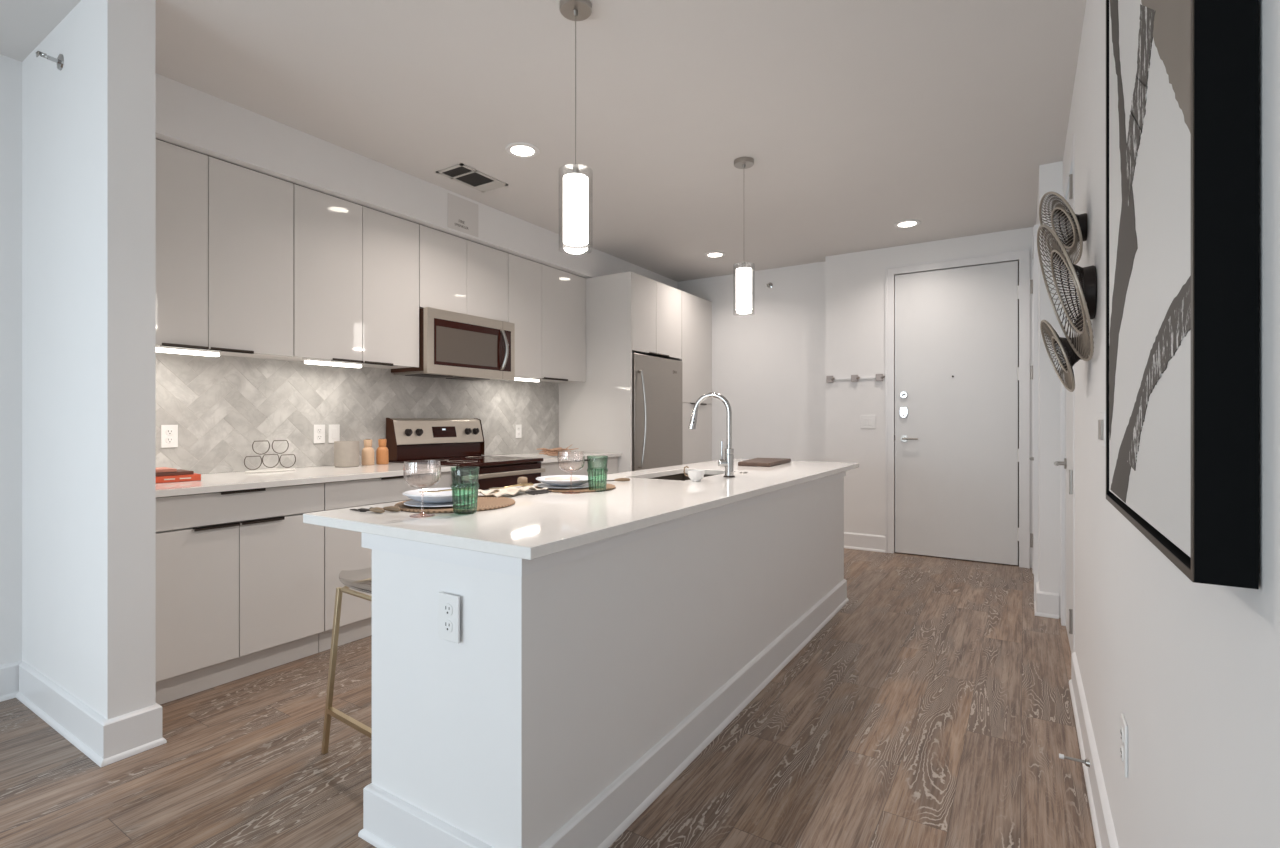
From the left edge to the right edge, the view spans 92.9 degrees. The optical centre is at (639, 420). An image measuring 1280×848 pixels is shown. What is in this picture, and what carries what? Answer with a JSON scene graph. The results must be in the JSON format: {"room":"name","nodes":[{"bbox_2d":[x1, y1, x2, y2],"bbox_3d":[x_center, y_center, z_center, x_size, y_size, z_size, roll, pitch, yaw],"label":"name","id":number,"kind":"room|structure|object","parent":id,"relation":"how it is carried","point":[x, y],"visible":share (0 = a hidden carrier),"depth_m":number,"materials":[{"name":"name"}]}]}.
{"room":"apartment kitchen","nodes":[
{"label":"apartment kitchen","id":0,"kind":"room"},
{"bbox_2d":[22,0,155,719],"bbox_3d":[-2.292,-0.190,2.503,1.010,2.820,0.142,0,0,32],"label":"wall partition","id":1,"kind":"structure","parent":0,"point":[89,125],"depth_m":2.28,"materials":[{"name":"paint"}]},
{"bbox_2d":[36,51,63,70],"bbox_3d":[-2.338,-1.435,2.405,0.064,0.064,0.072,0,0,32],"label":"sprinkler","id":2,"kind":"object","parent":1,"relation":"attached to","point":[60,60],"visible":1,"depth_m":2.42,"materials":[{"name":"silver metal"}]},
{"bbox_2d":[16,662,166,766],"bbox_3d":[-2.270,1.145,2.489,1.010,0.150,0.194,0,0,32],"label":"baseboard","id":3,"kind":"structure","parent":1,"relation":"attached to","point":[105,742],"depth_m":2.27,"materials":[{"name":"paint"}]},
{"bbox_2d":[0,54,515,664],"bbox_3d":[-2.471,-0.190,3.277,0.120,2.820,9.700,0,0,32],"label":"wall","id":4,"kind":"structure","parent":0,"point":[10,68],"depth_m":2.68,"materials":[{"name":"paint"}]},
{"bbox_2d":[0,660,22,701],"bbox_3d":[-3.873,1.145,0.922,0.026,0.150,4.220,0,0,32],"label":"baseboard","id":5,"kind":"structure","parent":4,"relation":"attached to","point":[9,673],"depth_m":2.67,"materials":[{"name":"paint"}]},
{"bbox_2d":[156,139,292,358],"bbox_3d":[-2.293,-0.836,3.105,0.344,0.969,0.866,0,0,32],"label":"upper cabinet","id":6,"kind":"object","parent":4,"relation":"attached to","point":[224,230],"visible":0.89,"depth_m":3.09,"materials":[{"name":"paint"}]},
{"bbox_2d":[156,345,220,356],"bbox_3d":[-2.286,-0.344,2.925,0.050,0.033,0.462,0,0,32],"label":"light","id":7,"kind":"object","parent":6,"relation":"attached to","point":[163,349],"visible":0.4,"depth_m":2.98,"materials":[{"name":"white plastic"}]},
{"bbox_2d":[267,184,418,368],"bbox_3d":[-1.838,-0.836,3.824,0.344,0.969,0.828,0,0,32],"label":"upper cabinet","id":8,"kind":"object","parent":4,"relation":"attached to","point":[356,267],"visible":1,"depth_m":3.69,"materials":[{"name":"paint"}]},
{"bbox_2d":[303,358,362,367],"bbox_3d":[-1.833,-0.344,3.640,0.050,0.033,0.345,0,0,32],"label":"light","id":9,"kind":"object","parent":8,"relation":"attached to","point":[306,360],"visible":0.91,"depth_m":3.60,"materials":[{"name":"white plastic"}]},
{"bbox_2d":[156,352,558,473],"bbox_3d":[-1.729,-0.045,4.329,0.010,0.669,3.542,0,0,32],"label":"tile backsplash","id":10,"kind":"structure","parent":4,"relation":"attached to","point":[220,405],"depth_m":3.76,"materials":[{"name":"tile"}]},
{"bbox_2d":[161,425,177,447],"bbox_3d":[-2.451,0.082,3.168,0.009,0.118,0.074,0,0,32],"label":"wall outlet","id":11,"kind":"object","parent":10,"relation":"attached to","point":[169,433],"visible":1,"depth_m":3.17,"materials":[{"name":"white plastic"}]},
{"bbox_2d":[166,437,173,443],"bbox_3d":[-2.450,0.103,3.167,0.003,0.033,0.033,0,0,32],"label":"receptacle","id":12,"kind":"object","parent":11,"relation":"attached to","point":[169,440],"depth_m":3.17,"materials":[{"name":"white plastic"}]},
{"bbox_2d":[313,425,324,442],"bbox_3d":[-2.026,0.085,3.842,0.009,0.118,0.074,0,0,32],"label":"wall outlet","id":13,"kind":"object","parent":10,"relation":"attached to","point":[318,430],"visible":1,"depth_m":3.84,"materials":[{"name":"white plastic"}]},
{"bbox_2d":[328,425,339,442],"bbox_3d":[-1.974,0.085,3.924,0.009,0.118,0.074,0,0,32],"label":"wall switch","id":14,"kind":"object","parent":10,"relation":"attached to","point":[333,430],"visible":0.88,"depth_m":3.92,"materials":[{"name":"white plastic"}]},
{"bbox_2d":[515,425,521,437],"bbox_3d":[-1.069,0.095,5.355,0.009,0.118,0.074,0,0,32],"label":"wall outlet","id":15,"kind":"object","parent":10,"relation":"attached to","point":[518,428],"visible":1,"depth_m":5.35,"materials":[{"name":"white plastic"}]},
{"bbox_2d":[419,225,507,321],"bbox_3d":[-1.400,-1.042,4.531,0.328,0.555,0.828,0,0,32],"label":"upper cabinet","id":16,"kind":"object","parent":4,"relation":"attached to","point":[457,274],"visible":0.66,"depth_m":4.40,"materials":[{"name":"paint"}]},
{"bbox_2d":[391,307,514,380],"bbox_3d":[-1.338,-0.536,4.492,0.457,0.443,0.820,0,0,32],"label":"microwave","id":17,"kind":"object","parent":16,"relation":"attached to","point":[452,345],"visible":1,"depth_m":4.32,"materials":[{"name":"metal"}]},
{"bbox_2d":[508,253,585,382],"bbox_3d":[-0.902,-0.836,5.305,0.344,0.969,1.005,0,0,32],"label":"upper cabinet","id":18,"kind":"object","parent":4,"relation":"attached to","point":[547,305],"visible":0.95,"depth_m":5.18,"materials":[{"name":"paint"}]},
{"bbox_2d":[515,376,539,381],"bbox_3d":[-0.949,-0.344,5.039,0.050,0.033,0.305,0,0,32],"label":"light","id":19,"kind":"object","parent":18,"relation":"attached to","point":[518,378],"visible":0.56,"depth_m":5.02,"materials":[{"name":"white plastic"}]},
{"bbox_2d":[515,378,538,381],"bbox_3d":[-0.946,-0.336,5.037,0.037,0.018,0.299,0,0,32],"label":"diffuser","id":20,"kind":"object","parent":19,"relation":"attached to","point":[518,379],"depth_m":5.04,"materials":[{"name":"white plastic"}]},
{"bbox_2d":[156,73,677,288],"bbox_3d":[-1.123,-1.464,4.923,0.400,0.273,5.198,0,0,32],"label":"wall","id":21,"kind":"structure","parent":0,"point":[188,117],"depth_m":3.55,"materials":[{"name":"paint"}]},
{"bbox_2d":[157,139,583,277],"bbox_3d":[-1.587,-1.323,4.239,0.307,0.006,3.541,0,0,32],"label":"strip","id":22,"kind":"object","parent":21,"relation":"attached to","point":[157,139],"visible":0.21,"depth_m":3.62,"materials":[{"name":"grey"}]},
{"bbox_2d":[448,193,477,236],"bbox_3d":[-1.258,-1.460,4.332,0.004,0.240,0.280,0,0,32],"label":"access panel","id":23,"kind":"object","parent":21,"relation":"attached to","point":[462,213],"visible":1,"depth_m":4.32,"materials":[{"name":"paint"}]},
{"bbox_2d":[0,0,1085,281],"bbox_3d":[-0.499,-1.650,1.972,4.950,0.100,10.000,0,0,32],"label":"ceiling","id":24,"kind":"structure","parent":0,"point":[856,119],"depth_m":3.02,"materials":[{"name":"paint"}]},
{"bbox_2d":[436,163,507,192],"bbox_3d":[-1.102,-1.596,4.012,0.240,0.008,0.405,0,0,32],"label":"ceiling vent","id":25,"kind":"object","parent":24,"relation":"in","point":[462,173],"visible":1,"depth_m":4.00,"materials":[{"name":"metal"}]},
{"bbox_2d":[505,142,539,157],"bbox_3d":[-0.694,-1.595,3.592,0.200,0.010,0.200,0,0,32],"label":"recessed light","id":26,"kind":"object","parent":24,"relation":"in","point":[517,149],"visible":1,"depth_m":3.58,"materials":[{"name":"white plastic"}]},
{"bbox_2d":[559,0,591,245],"bbox_3d":[-0.247,-1.127,2.339,0.131,0.944,0.131,0,0,14],"label":"pendant light","id":27,"kind":"object","parent":24,"relation":"hanging from","point":[575,185],"visible":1,"depth_m":2.31,"materials":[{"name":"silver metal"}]},
{"bbox_2d":[705,251,724,257],"bbox_3d":[0.721,-1.595,5.850,0.200,0.010,0.200,0,0,32],"label":"recessed light","id":28,"kind":"object","parent":24,"relation":"in","point":[715,254],"visible":1,"depth_m":5.84,"materials":[{"name":"white plastic"}]},
{"bbox_2d":[734,157,753,310],"bbox_3d":[0.641,-1.127,3.748,0.131,0.944,0.131,0,0,14],"label":"pendant light","id":29,"kind":"object","parent":24,"relation":"hanging from","point":[744,274],"visible":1,"depth_m":3.71,"materials":[{"name":"white glass"}]},
{"bbox_2d":[894,219,920,227],"bbox_3d":[2.168,-1.595,4.935,0.200,0.010,0.200,0,0,32],"label":"recessed light","id":30,"kind":"object","parent":24,"relation":"in","point":[905,223],"visible":1,"depth_m":4.92,"materials":[{"name":"white plastic"}]},
{"bbox_2d":[0,548,1095,847],"bbox_3d":[-0.499,1.250,1.972,4.950,0.060,10.000,0,0,32],"label":"floor","id":31,"kind":"structure","parent":0,"point":[934,708],"depth_m":2.24,"materials":[{"name":"brown wood"}]},
{"bbox_2d":[156,483,323,704],"bbox_3d":[-2.149,0.770,2.993,0.704,0.900,0.831,0,0,32],"label":"base cabinet","id":32,"kind":"object","parent":31,"relation":"on","point":[240,573],"visible":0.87,"depth_m":2.81,"materials":[{"name":"paint"}]},
{"bbox_2d":[156,462,455,497],"bbox_3d":[-1.923,0.305,3.343,0.733,0.030,1.671,0,0,32],"label":"countertop","id":33,"kind":"structure","parent":32,"relation":"on","point":[225,481],"depth_m":3.15,"materials":[{"name":"white stone"}]},
{"bbox_2d":[156,473,200,482],"bbox_3d":[-2.273,0.275,2.898,0.191,0.030,0.250,0,0,38],"label":"book","id":34,"kind":"object","parent":33,"relation":"on","point":[191,477],"visible":0.48,"depth_m":2.87,"materials":[{"name":"paper"}]},
{"bbox_2d":[156,469,193,476],"bbox_3d":[-2.288,0.251,2.884,0.170,0.016,0.235,0,0,36],"label":"book","id":35,"kind":"object","parent":34,"relation":"on","point":[179,471],"visible":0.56,"depth_m":2.88,"materials":[{"name":"paper"}]},
{"bbox_2d":[156,467,176,472],"bbox_3d":[-2.323,0.235,2.847,0.160,0.014,0.210,0,0,37],"label":"book","id":36,"kind":"object","parent":35,"relation":"on","point":[160,469],"visible":0.44,"depth_m":2.86,"materials":[{"name":"paper"}]},
{"bbox_2d":[244,440,295,472],"bbox_3d":[-2.098,0.201,3.456,0.125,0.177,0.282,0,0,32],"label":"wire rack","id":37,"kind":"object","parent":33,"relation":"on","point":[285,468],"visible":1,"depth_m":3.44,"materials":[{"name":"black metal"}]},
{"bbox_2d":[334,441,358,466],"bbox_3d":[-1.843,0.209,3.821,0.142,0.159,0.142,0,0,32],"label":"ribbed canister","id":38,"kind":"object","parent":33,"relation":"on","point":[346,453],"visible":1,"depth_m":3.76,"materials":[{"name":"beige ceramic"}]},
{"bbox_2d":[362,439,373,464],"bbox_3d":[-1.767,0.204,3.951,0.076,0.169,0.076,0,0,32],"label":"pepper mill","id":39,"kind":"object","parent":33,"relation":"on","point":[367,451],"visible":1,"depth_m":3.92,"materials":[{"name":"brown wood"}]},
{"bbox_2d":[376,438,388,463],"bbox_3d":[-1.711,0.204,4.040,0.076,0.169,0.076,0,0,32],"label":"pepper mill","id":40,"kind":"object","parent":33,"relation":"on","point":[382,453],"visible":1,"depth_m":4.01,"materials":[{"name":"orange wood"}]},
{"bbox_2d":[321,578,371,754],"bbox_3d":[-0.862,0.886,2.267,0.447,0.667,0.427,0,0,36],"label":"bar stool","id":41,"kind":"object","parent":31,"relation":"on","point":[365,585],"visible":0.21,"depth_m":2.22,"materials":[{"name":"gold metal"}]},
{"bbox_2d":[318,472,451,651],"bbox_3d":[-1.703,0.770,3.698,0.704,0.900,0.830,0,0,32],"label":"base cabinet","id":42,"kind":"object","parent":31,"relation":"on","point":[345,558],"visible":0.32,"depth_m":3.30,"materials":[{"name":"paint"}]},
{"bbox_2d":[386,418,545,489],"bbox_3d":[-1.234,0.590,4.371,0.772,1.220,0.803,0,0,32],"label":"range","id":43,"kind":"object","parent":31,"relation":"on","point":[458,442],"visible":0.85,"depth_m":4.34,"materials":[{"name":"silver glass"}]},
{"bbox_2d":[389,455,542,468],"bbox_3d":[-1.244,0.291,4.378,0.748,0.026,0.796,0,0,32],"label":"cooktop","id":44,"kind":"object","parent":43,"relation":"in","point":[460,461],"depth_m":4.23,"materials":[{"name":"black glass"}]},
{"bbox_2d":[541,457,617,482],"bbox_3d":[-0.765,0.770,5.182,0.704,0.900,1.061,0,0,32],"label":"base cabinet","id":45,"kind":"object","parent":31,"relation":"on","point":[552,468],"visible":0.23,"depth_m":5.03,"materials":[{"name":"paint"}]},
{"bbox_2d":[486,451,620,462],"bbox_3d":[-0.761,0.305,5.180,0.733,0.030,1.068,0,0,32],"label":"countertop","id":46,"kind":"structure","parent":45,"relation":"on","point":[575,455],"depth_m":5.04,"materials":[{"name":"white stone"}]},
{"bbox_2d":[537,445,578,455],"bbox_3d":[-0.655,0.245,4.928,0.178,0.090,0.372,0,0,32],"label":"dried branches","id":47,"kind":"object","parent":46,"relation":"on","point":[550,452],"visible":0.98,"depth_m":4.87,"materials":[{"name":"brown plant"}]},
{"bbox_2d":[358,471,848,847],"bbox_3d":[0.159,0.775,3.033,0.964,0.890,3.165,0,0,32],"label":"kitchen island","id":48,"kind":"object","parent":31,"relation":"on","point":[579,683],"visible":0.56,"depth_m":1.74,"materials":[{"name":"paint"}]},
{"bbox_2d":[439,592,459,643],"bbox_3d":[-0.502,0.517,1.594,0.078,0.122,0.009,0,0,32],"label":"island outlet","id":49,"kind":"object","parent":48,"relation":"attached to","point":[449,605],"visible":1,"depth_m":1.59,"materials":[{"name":"white plastic"}]},
{"bbox_2d":[443,603,451,615],"bbox_3d":[-0.503,0.495,1.593,0.033,0.033,0.003,0,0,32],"label":"receptacle","id":50,"kind":"object","parent":49,"relation":"attached to","point":[447,607],"depth_m":1.59,"materials":[{"name":"white plastic"}]},
{"bbox_2d":[443,620,451,632],"bbox_3d":[-0.503,0.538,1.593,0.033,0.033,0.003,0,0,32],"label":"receptacle","id":51,"kind":"object","parent":49,"relation":"attached to","point":[447,624],"depth_m":1.59,"materials":[{"name":"white plastic"}]},
{"bbox_2d":[303,459,858,559],"bbox_3d":[0.230,0.315,3.124,0.980,0.030,3.377,0,0,32],"label":"island countertop","id":52,"kind":"structure","parent":48,"relation":"on","point":[535,526],"depth_m":1.96,"materials":[{"name":"white stone"}]},
{"bbox_2d":[350,507,384,512],"bbox_3d":[-0.893,0.292,1.993,0.151,0.022,0.019,0,0,27],"label":"fork","id":53,"kind":"object","parent":52,"relation":"on","point":[375,509],"visible":1,"depth_m":1.97,"materials":[{"name":"brown metal"}]},
{"bbox_2d":[359,506,400,511],"bbox_3d":[-0.862,0.292,2.014,0.165,0.022,0.019,0,0,18],"label":"fork","id":54,"kind":"object","parent":52,"relation":"on","point":[389,508],"visible":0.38,"depth_m":1.99,"materials":[{"name":"brown metal"}]},
{"bbox_2d":[403,460,440,517],"bbox_3d":[-0.684,0.214,1.911,0.112,0.171,0.112,0,0,32],"label":"coupe glass","id":55,"kind":"object","parent":52,"relation":"on","point":[404,471],"visible":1,"depth_m":1.91,"materials":[{"name":"clear glass"}]},
{"bbox_2d":[403,460,440,488],"bbox_3d":[-0.684,0.171,1.911,0.112,0.086,0.112,0,0,32],"label":"bowl","id":56,"kind":"object","parent":55,"relation":"on","point":[439,474],"depth_m":1.91,"materials":[{"name":"clear glass"}]},
{"bbox_2d":[394,495,514,512],"bbox_3d":[-0.655,0.295,2.167,0.414,0.007,0.414,0,0,32],"label":"placemat","id":57,"kind":"object","parent":52,"relation":"on","point":[484,503],"visible":0.68,"depth_m":2.08,"materials":[{"name":"brown wicker"}]},
{"bbox_2d":[403,497,476,506],"bbox_3d":[-0.700,0.288,2.140,0.248,0.009,0.248,0,0,32],"label":"dinner plate","id":58,"kind":"object","parent":57,"relation":"on","point":[464,501],"visible":0.55,"depth_m":2.09,"materials":[{"name":"ceramic"}]},
{"bbox_2d":[402,488,475,502],"bbox_3d":[-0.706,0.267,2.150,0.252,0.031,0.252,0,0,32],"label":"shallow bowl","id":59,"kind":"object","parent":58,"relation":"on","point":[444,496],"visible":0.82,"depth_m":2.11,"materials":[{"name":"ceramic"}]},
{"bbox_2d":[450,467,479,513],"bbox_3d":[-0.567,0.225,1.970,0.091,0.148,0.091,0,0,32],"label":"tumbler","id":60,"kind":"object","parent":57,"relation":"on","point":[453,486],"visible":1,"depth_m":1.96,"materials":[{"name":"green glass"}]},
{"bbox_2d":[478,486,551,497],"bbox_3d":[-0.507,0.285,2.476,0.181,0.028,0.348,0,0,32],"label":"napkin","id":61,"kind":"object","parent":52,"relation":"on","point":[510,490],"visible":0.94,"depth_m":2.44,"materials":[{"name":"beige fabric"}]},
{"bbox_2d":[489,483,533,488],"bbox_3d":[-0.513,0.262,2.430,0.192,0.014,0.034,0,0,-38],"label":"spoon","id":62,"kind":"object","parent":61,"relation":"on","point":[523,484],"visible":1,"depth_m":2.44,"materials":[{"name":"gold metal"}]},
{"bbox_2d":[517,477,527,483],"bbox_3d":[-0.498,0.259,2.580,0.040,0.042,0.042,0,0,-4],"label":"napkin ring","id":63,"kind":"object","parent":61,"relation":"on","point":[521,480],"visible":0.69,"depth_m":2.56,"materials":[{"name":"brown wood"}]},
{"bbox_2d":[557,451,584,493],"bbox_3d":[-0.285,0.214,2.517,0.112,0.171,0.112,0,0,32],"label":"coupe glass","id":64,"kind":"object","parent":52,"relation":"on","point":[570,470],"visible":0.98,"depth_m":2.51,"materials":[{"name":"clear glass"}]},
{"bbox_2d":[557,451,584,471],"bbox_3d":[-0.285,0.171,2.517,0.112,0.086,0.112,0,0,32],"label":"bowl","id":65,"kind":"object","parent":64,"relation":"on","point":[570,470],"depth_m":2.51,"materials":[{"name":"clear glass"}]},
{"bbox_2d":[535,482,615,492],"bbox_3d":[-0.287,0.295,2.699,0.360,0.007,0.360,0,0,32],"label":"placemat","id":66,"kind":"object","parent":52,"relation":"on","point":[608,486],"visible":0.59,"depth_m":2.59,"materials":[{"name":"brown wicker"}]},
{"bbox_2d":[537,483,594,487],"bbox_3d":[-0.325,0.288,2.696,0.260,0.009,0.260,0,0,32],"label":"dinner plate","id":67,"kind":"object","parent":66,"relation":"on","point":[544,485],"visible":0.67,"depth_m":2.64,"materials":[{"name":"ceramic"}]},
{"bbox_2d":[536,475,595,485],"bbox_3d":[-0.328,0.268,2.692,0.266,0.029,0.266,0,0,32],"label":"shallow bowl","id":68,"kind":"object","parent":67,"relation":"on","point":[584,479],"visible":0.84,"depth_m":2.62,"materials":[{"name":"ceramic"}]},
{"bbox_2d":[545,477,580,480],"bbox_3d":[-0.343,0.266,2.695,0.160,0.019,0.160,0,0,32],"label":"plate","id":69,"kind":"object","parent":68,"relation":"in","point":[548,478],"visible":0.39,"depth_m":2.74,"materials":[{"name":"white ceramic"}]},
{"bbox_2d":[587,456,607,491],"bbox_3d":[-0.181,0.225,2.585,0.091,0.148,0.091,0,0,32],"label":"tumbler","id":70,"kind":"object","parent":66,"relation":"on","point":[605,468],"visible":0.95,"depth_m":2.57,"materials":[{"name":"green glass"}]},
{"bbox_2d":[591,478,629,481],"bbox_3d":[-0.142,0.292,2.971,0.196,0.022,0.019,0,0,-18],"label":"fork","id":71,"kind":"object","parent":52,"relation":"on","point":[617,479],"visible":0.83,"depth_m":2.98,"materials":[{"name":"brown metal"}]},
{"bbox_2d":[650,473,713,480],"bbox_3d":[0.246,0.442,3.417,0.405,0.220,0.720,0,0,32],"label":"sink","id":72,"kind":"object","parent":52,"relation":"in","point":[682,477],"visible":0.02,"depth_m":3.72,"materials":[{"name":"metal"}]},
{"bbox_2d":[683,466,704,480],"bbox_3d":[0.277,0.263,3.020,0.089,0.072,0.091,0,0,-30],"label":"coffee cup","id":73,"kind":"object","parent":52,"relation":"on","point":[694,475],"visible":1,"depth_m":2.99,"materials":[{"name":"white ceramic"}]},
{"bbox_2d":[689,392,734,476],"bbox_3d":[0.382,0.074,3.262,0.257,0.450,0.067,0,0,19],"label":"kitchen faucet","id":74,"kind":"object","parent":52,"relation":"on","point":[727,463],"visible":1,"depth_m":3.22,"materials":[{"name":"silver metal"}]},
{"bbox_2d":[738,458,790,466],"bbox_3d":[0.853,0.286,4.202,0.250,0.025,0.526,0,0,28],"label":"cutting board","id":75,"kind":"object","parent":52,"relation":"on","point":[761,462],"visible":1,"depth_m":4.06,"materials":[{"name":"brown wood"}]},
{"bbox_2d":[559,272,711,472],"bbox_3d":[0.015,-0.050,6.300,0.850,2.540,1.650,0,0,32],"label":"tall cabinet","id":76,"kind":"object","parent":31,"relation":"on","point":[627,313],"visible":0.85,"depth_m":5.65,"materials":[{"name":"paint"}]},
{"bbox_2d":[632,353,681,470],"bbox_3d":[-0.116,0.294,5.978,0.875,1.792,0.918,0,0,32],"label":"refrigerator","id":77,"kind":"object","parent":31,"relation":"on","point":[656,381],"visible":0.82,"depth_m":5.73,"materials":[{"name":"metal"}]},
{"bbox_2d":[678,261,824,461],"bbox_3d":[1.038,-0.190,6.714,2.140,2.820,0.140,0,0,32],"label":"wall","id":78,"kind":"structure","parent":0,"point":[768,359],"depth_m":6.41,"materials":[{"name":"paint"}]},
{"bbox_2d":[825,227,1033,567],"bbox_3d":[2.622,-0.190,5.607,1.720,2.820,0.320,0,0,32],"label":"wall","id":79,"kind":"structure","parent":0,"point":[855,281],"depth_m":5.74,"materials":[{"name":"paint"}]},
{"bbox_2d":[826,374,884,382],"bbox_3d":[2.035,-0.399,5.753,0.541,0.066,0.058,0,0,32],"label":"hook rail","id":80,"kind":"object","parent":79,"relation":"attached to","point":[879,377],"visible":1,"depth_m":5.76,"materials":[{"name":"metal"}]},
{"bbox_2d":[844,532,884,552],"bbox_3d":[1.544,1.145,6.190,1.835,0.150,0.206,0,0,32],"label":"baseboard","id":81,"kind":"structure","parent":79,"relation":"attached to","point":[868,542],"depth_m":5.72,"materials":[{"name":"paint"}]},
{"bbox_2d":[861,415,874,427],"bbox_3d":[2.142,0.012,5.715,0.132,0.125,0.009,0,0,32],"label":"wall switch","id":82,"kind":"object","parent":79,"relation":"attached to","point":[867,421],"visible":1,"depth_m":5.71,"materials":[{"name":"white plastic"}]},
{"bbox_2d":[894,261,1018,564],"bbox_3d":[2.750,-0.062,5.330,0.981,2.548,0.106,0,0,32],"label":"door","id":83,"kind":"structure","parent":79,"relation":"in","point":[957,369],"depth_m":5.32,"materials":[{"name":"paint"}]},
{"bbox_2d":[885,249,1029,567],"bbox_3d":[2.745,-0.099,5.324,1.124,2.637,0.026,0,0,32],"label":"trim","id":84,"kind":"structure","parent":79,"relation":"attached to","point":[1023,256],"depth_m":5.10,"materials":[{"name":"paint"}]},
{"bbox_2d":[1018,261,1018,564],"bbox_3d":[2.789,-0.062,5.394,0.980,2.565,0.040,0,0,32],"label":"trim","id":85,"kind":"structure","parent":79,"relation":"attached to","point":[1018,261],"depth_m":5.12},
{"bbox_2d":[1036,161,1062,617],"bbox_3d":[3.093,-0.190,4.350,0.420,2.820,1.540,0,0,32],"label":"wall","id":86,"kind":"structure","parent":0,"point":[1051,174],"depth_m":3.78,"materials":[{"name":"paint"}]},
{"bbox_2d":[1029,280,1033,546],"bbox_3d":[2.910,-0.009,4.459,0.102,2.442,0.830,0,0,32],"label":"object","id":87,"kind":"structure","parent":86,"relation":"in","point":[1031,281],"depth_m":4.81,"materials":[{"name":"paint"}]},
{"bbox_2d":[1032,224,1038,600],"bbox_3d":[2.894,-0.043,4.452,0.026,2.525,0.950,0,0,32],"label":"trim","id":88,"kind":"structure","parent":86,"relation":"attached to","point":[1035,259],"depth_m":4.05,"materials":[{"name":"paint"}]},
{"bbox_2d":[1034,582,1058,618],"bbox_3d":[2.601,1.145,3.895,0.126,0.150,0.296,0,0,32],"label":"baseboard","id":89,"kind":"structure","parent":86,"relation":"attached to","point":[1046,604],"depth_m":3.78,"materials":[{"name":"paint"}]},
{"bbox_2d":[1063,0,1279,847],"bbox_3d":[0.530,-0.190,0.351,0.120,2.820,7.960,0,0,32],"label":"wall","id":90,"kind":"structure","parent":0,"point":[1192,670],"depth_m":0.96,"materials":[{"name":"paint"}]},
{"bbox_2d":[1054,169,1072,653],"bbox_3d":[2.302,-0.032,3.277,0.102,2.488,0.792,0,0,32],"label":"door","id":91,"kind":"structure","parent":90,"relation":"in","point":[1068,460],"depth_m":3.28,"materials":[{"name":"paint"}]},
{"bbox_2d":[1039,191,1087,264],"bbox_3d":[1.590,-0.720,2.284,0.151,0.275,0.283,0,0,32],"label":"wall sculpture","id":92,"kind":"object","parent":90,"relation":"attached to","point":[1078,222],"visible":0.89,"depth_m":2.29,"materials":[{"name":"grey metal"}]},
{"bbox_2d":[1040,320,1088,391],"bbox_3d":[1.575,-0.242,2.257,0.148,0.273,0.287,0,0,32],"label":"wall sculpture","id":93,"kind":"object","parent":90,"relation":"attached to","point":[1070,357],"visible":0.82,"depth_m":2.27,"materials":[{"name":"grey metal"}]},
{"bbox_2d":[1037,224,1096,360],"bbox_3d":[1.436,-0.430,2.050,0.162,0.464,0.482,0,0,32],"label":"wall sculpture","id":94,"kind":"object","parent":90,"relation":"attached to","point":[1084,279],"visible":1,"depth_m":2.04,"materials":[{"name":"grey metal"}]},
{"bbox_2d":[1061,135,1073,651],"bbox_3d":[2.300,-0.068,3.278,0.014,2.575,0.950,0,0,32],"label":"trim","id":95,"kind":"structure","parent":90,"relation":"attached to","point":[1071,158],"depth_m":3.61,"materials":[{"name":"paint"}]},
{"bbox_2d":[1059,753,1089,766],"bbox_3d":[1.467,1.145,2.054,0.084,0.026,0.026,0,0,32],"label":"door stop","id":96,"kind":"object","parent":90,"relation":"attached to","point":[1086,762],"visible":1,"depth_m":2.05,"materials":[{"name":"silver metal"}]},
{"bbox_2d":[1069,652,1118,847],"bbox_3d":[0.171,1.145,-0.079,0.026,0.150,6.850,0,0,32],"label":"baseboard","id":97,"kind":"structure","parent":90,"relation":"attached to","point":[1102,821],"depth_m":1.97,"materials":[{"name":"paint"}]},
{"bbox_2d":[1098,411,1105,447],"bbox_3d":[1.258,0.024,1.642,0.026,0.096,0.120,0,0,32],"label":"wall thermostat","id":98,"kind":"object","parent":90,"relation":"attached to","point":[1102,422],"visible":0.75,"depth_m":1.62,"materials":[{"name":"white plastic"}]},
{"bbox_2d":[1120,713,1127,777],"bbox_3d":[1.127,0.755,1.417,0.009,0.118,0.074,0,0,32],"label":"wall outlet","id":99,"kind":"object","parent":90,"relation":"attached to","point":[1124,728],"visible":1,"depth_m":1.39,"materials":[{"name":"white plastic"}]},
{"bbox_2d":[1106,0,1258,588],"bbox_3d":[0.808,-0.456,0.956,0.049,1.248,0.800,0,0,32],"label":"framed picture","id":100,"kind":"object","parent":90,"relation":"attached to","point":[1182,76],"visible":1,"depth_m":0.67,"materials":[{"name":"black metal"}]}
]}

